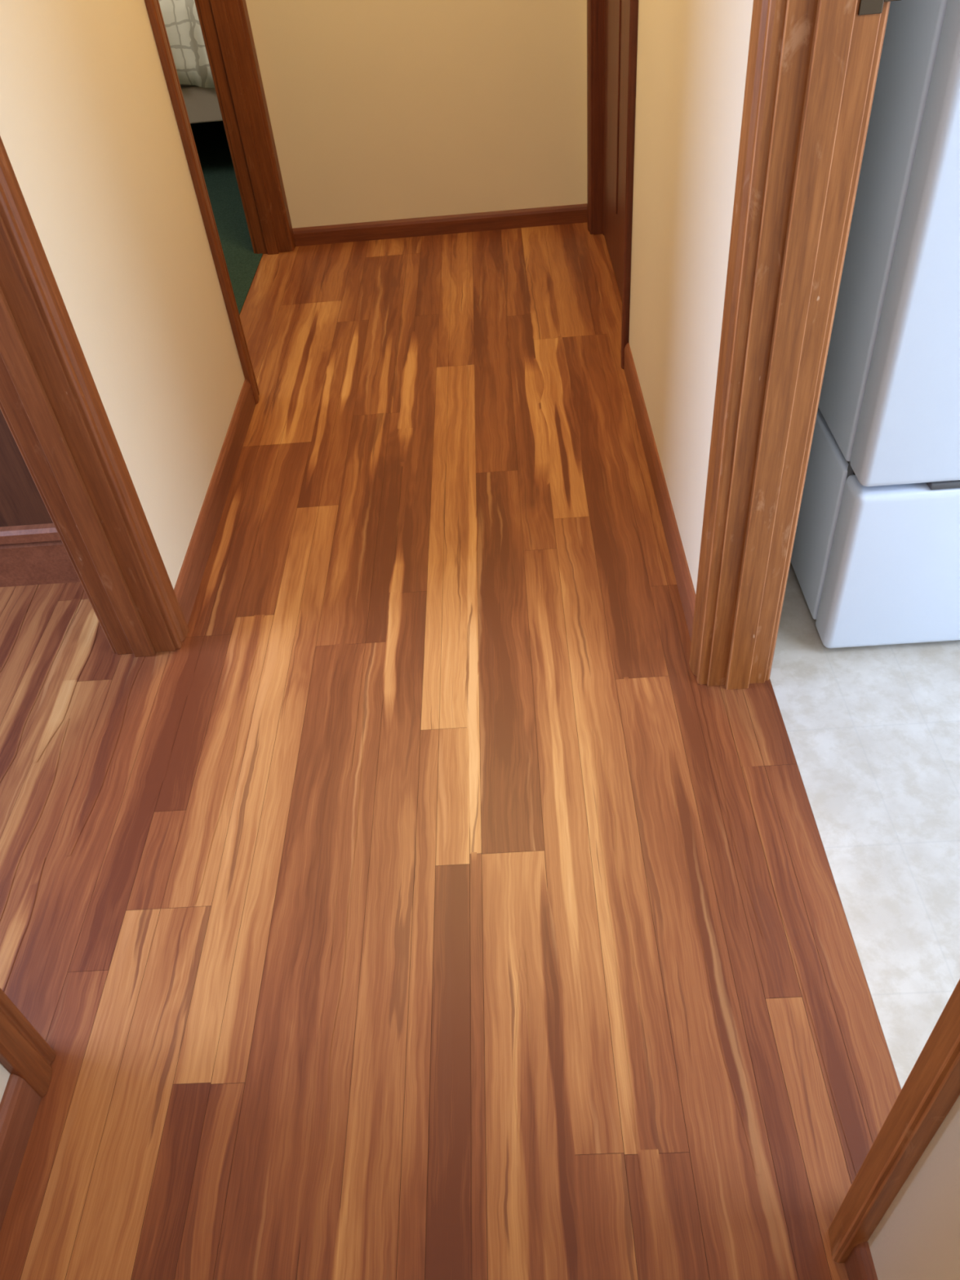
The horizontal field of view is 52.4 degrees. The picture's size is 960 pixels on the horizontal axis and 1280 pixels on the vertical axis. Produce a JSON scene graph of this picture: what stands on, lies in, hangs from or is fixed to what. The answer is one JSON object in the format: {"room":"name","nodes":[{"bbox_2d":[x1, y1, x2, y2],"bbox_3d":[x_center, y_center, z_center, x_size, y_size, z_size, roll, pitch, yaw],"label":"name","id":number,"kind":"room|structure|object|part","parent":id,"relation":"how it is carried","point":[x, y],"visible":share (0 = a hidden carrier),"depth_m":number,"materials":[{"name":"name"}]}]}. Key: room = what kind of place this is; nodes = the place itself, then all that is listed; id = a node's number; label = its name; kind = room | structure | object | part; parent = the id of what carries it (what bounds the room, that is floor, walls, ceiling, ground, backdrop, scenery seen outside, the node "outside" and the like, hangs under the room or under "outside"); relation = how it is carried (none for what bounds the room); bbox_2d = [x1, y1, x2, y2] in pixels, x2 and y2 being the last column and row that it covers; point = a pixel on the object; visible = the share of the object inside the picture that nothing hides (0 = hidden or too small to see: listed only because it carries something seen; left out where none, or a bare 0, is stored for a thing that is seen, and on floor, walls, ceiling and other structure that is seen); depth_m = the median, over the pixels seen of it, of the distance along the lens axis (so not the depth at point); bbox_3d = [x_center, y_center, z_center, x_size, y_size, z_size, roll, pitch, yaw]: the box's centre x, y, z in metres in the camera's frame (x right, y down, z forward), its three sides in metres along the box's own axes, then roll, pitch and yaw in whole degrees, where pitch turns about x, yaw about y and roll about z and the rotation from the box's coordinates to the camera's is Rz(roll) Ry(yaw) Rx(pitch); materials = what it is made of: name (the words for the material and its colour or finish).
{"room":"home hallway","nodes":[
{"label":"home hallway","id":0,"kind":"room"},
{"bbox_2d":[0,408,53,527],"bbox_3d":[-1.848,-0.966,1.350,2.118,2.350,0.107,-4,43,3],"label":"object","id":1,"kind":"structure","parent":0,"point":[21,504],"depth_m":1.92,"materials":[{"name":"brown wood"}]},
{"bbox_2d":[0,523,79,586],"bbox_3d":[-1.769,-0.118,2.056,2.104,0.142,0.023,-4,43,3],"label":"baseboard","id":2,"kind":"structure","parent":1,"relation":"attached to","point":[30,554],"depth_m":2.02,"materials":[{"name":"brown wood"}]},
{"bbox_2d":[0,0,244,1102],"bbox_3d":[-0.731,-0.609,0.842,0.110,2.350,4.678,-4,43,3],"label":"wall","id":3,"kind":"structure","parent":0,"point":[90,135],"depth_m":1.78,"materials":[{"name":"beige paint"}]},
{"bbox_2d":[0,136,188,1097],"bbox_3d":[-0.720,-0.473,0.883,0.143,2.096,0.904,-4,43,3],"label":"door frame","id":4,"kind":"structure","parent":3,"relation":"attached to","point":[51,406],"depth_m":1.55,"materials":[{"name":"brown wood"}]},
{"bbox_2d":[0,378,255,1231],"bbox_3d":[-0.576,0.585,1.221,0.011,0.074,3.596,-4,43,3],"label":"baseboard","id":5,"kind":"structure","parent":3,"relation":"attached to","point":[20,1103],"depth_m":1.97,"materials":[{"name":"brown wood"}]},
{"bbox_2d":[144,0,295,404],"bbox_3d":[-0.758,-1.743,2.241,0.178,2.096,1.079,-4,43,3],"label":"door frame","id":6,"kind":"structure","parent":3,"relation":"attached to","point":[225,24],"depth_m":2.94,"materials":[{"name":"brown wood"}]},
{"bbox_2d":[245,0,586,228],"bbox_3d":[0.352,-2.312,2.537,2.430,2.350,0.100,-4,43,3],"label":"wall","id":7,"kind":"structure","parent":0,"point":[379,110],"depth_m":3.05,"materials":[{"name":"beige paint"}]},
{"bbox_2d":[292,203,586,246],"bbox_3d":[-0.134,-1.404,3.303,1.016,0.058,0.011,-4,43,3],"label":"baseboard","id":8,"kind":"structure","parent":7,"relation":"attached to","point":[577,213],"depth_m":3.30,"materials":[{"name":"brown wood"}]},
{"bbox_2d":[0,120,959,1279],"bbox_3d":[0.204,-0.832,2.718,6.130,0.032,7.700,-4,43,3],"label":"floor","id":9,"kind":"structure","parent":0,"point":[426,910],"depth_m":1.49,"materials":[{"name":"laminate"}]},
{"bbox_2d":[158,0,222,123],"bbox_3d":[-1.742,-2.884,4.298,1.652,1.098,2.024,-4,43,3],"label":"bed","id":10,"kind":"object","parent":9,"relation":"on","point":[180,17],"visible":0.06,"depth_m":3.62,"materials":[{"name":"beige fabric"}]},
{"bbox_2d":[158,0,214,88],"bbox_3d":[-1.731,-2.723,4.223,1.643,0.313,1.694,-4,43,3],"label":"quilt","id":11,"kind":"object","parent":10,"relation":"on","point":[180,17],"depth_m":3.59,"materials":[{"name":"beige fabric"}]},
{"bbox_3d":[-1.730,-2.809,4.365,1.560,0.300,1.890,-4,43,3],"label":"mattress","id":12,"kind":"part","parent":10,"relation":"part of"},
{"bbox_3d":[-1.716,-2.679,4.486,1.620,0.125,1.950,-4,43,3],"label":"rail","id":13,"kind":"part","parent":10,"relation":"part of","materials":[{"name":"beige fabric"}]},
{"bbox_2d":[791,0,959,648],"bbox_3d":[0.851,-0.815,1.418,0.625,1.620,0.695,-4,43,3],"label":"refrigerator","id":14,"kind":"object","parent":9,"relation":"on","point":[875,558],"visible":0.79,"depth_m":1.42,"materials":[{"name":"white metal"}]},
{"bbox_3d":[0.904,-0.143,1.621,0.625,0.330,0.072,-4,43,3],"label":"freezer door","id":15,"kind":"part","parent":14,"relation":"part of","materials":[{"name":"white metal"}]},
{"bbox_3d":[0.841,-0.732,1.069,0.625,1.264,0.072,-4,43,3],"label":"fresh food door","id":16,"kind":"part","parent":14,"relation":"part of","materials":[{"name":"white metal"}]},
{"bbox_2d":[628,0,959,1279],"bbox_3d":[0.357,-0.679,0.793,0.095,2.350,4.678,-4,43,3],"label":"wall","id":17,"kind":"structure","parent":0,"point":[692,55],"depth_m":1.59,"materials":[{"name":"beige paint"}]},
{"bbox_2d":[586,0,638,368],"bbox_3d":[0.347,-1.808,2.185,0.128,2.096,0.986,-4,43,3],"label":"door frame","id":18,"kind":"structure","parent":17,"relation":"attached to","point":[596,9],"depth_m":2.82,"materials":[{"name":"brown wood"}]},
{"bbox_2d":[603,0,628,299],"bbox_3d":[0.346,-1.782,2.210,0.039,2.008,0.826,-4,43,3],"label":"door","id":19,"kind":"structure","parent":17,"relation":"in","point":[616,19],"depth_m":2.70,"materials":[{"name":"brown wood"}]},
{"bbox_2d":[623,342,877,1279],"bbox_3d":[0.398,0.509,1.191,0.011,0.074,3.634,-4,43,3],"label":"baseboard","id":20,"kind":"structure","parent":17,"relation":"attached to","point":[860,1265],"depth_m":1.96,"materials":[{"name":"brown wood"}]},
{"bbox_2d":[688,0,959,1262],"bbox_3d":[0.366,-0.408,0.690,0.135,2.096,0.940,-4,43,3],"label":"door frame","id":21,"kind":"structure","parent":17,"relation":"attached to","point":[813,65],"depth_m":1.18,"materials":[{"name":"brown wood"}]},
{"bbox_2d":[857,0,900,15],"bbox_3d":[0.412,-0.674,0.995,0.043,0.060,0.006,-4,43,3],"label":"strike plate","id":22,"kind":"object","parent":21,"relation":"attached to","point":[866,6],"visible":1,"depth_m":1.01,"materials":[{"name":"metal"}]}
]}

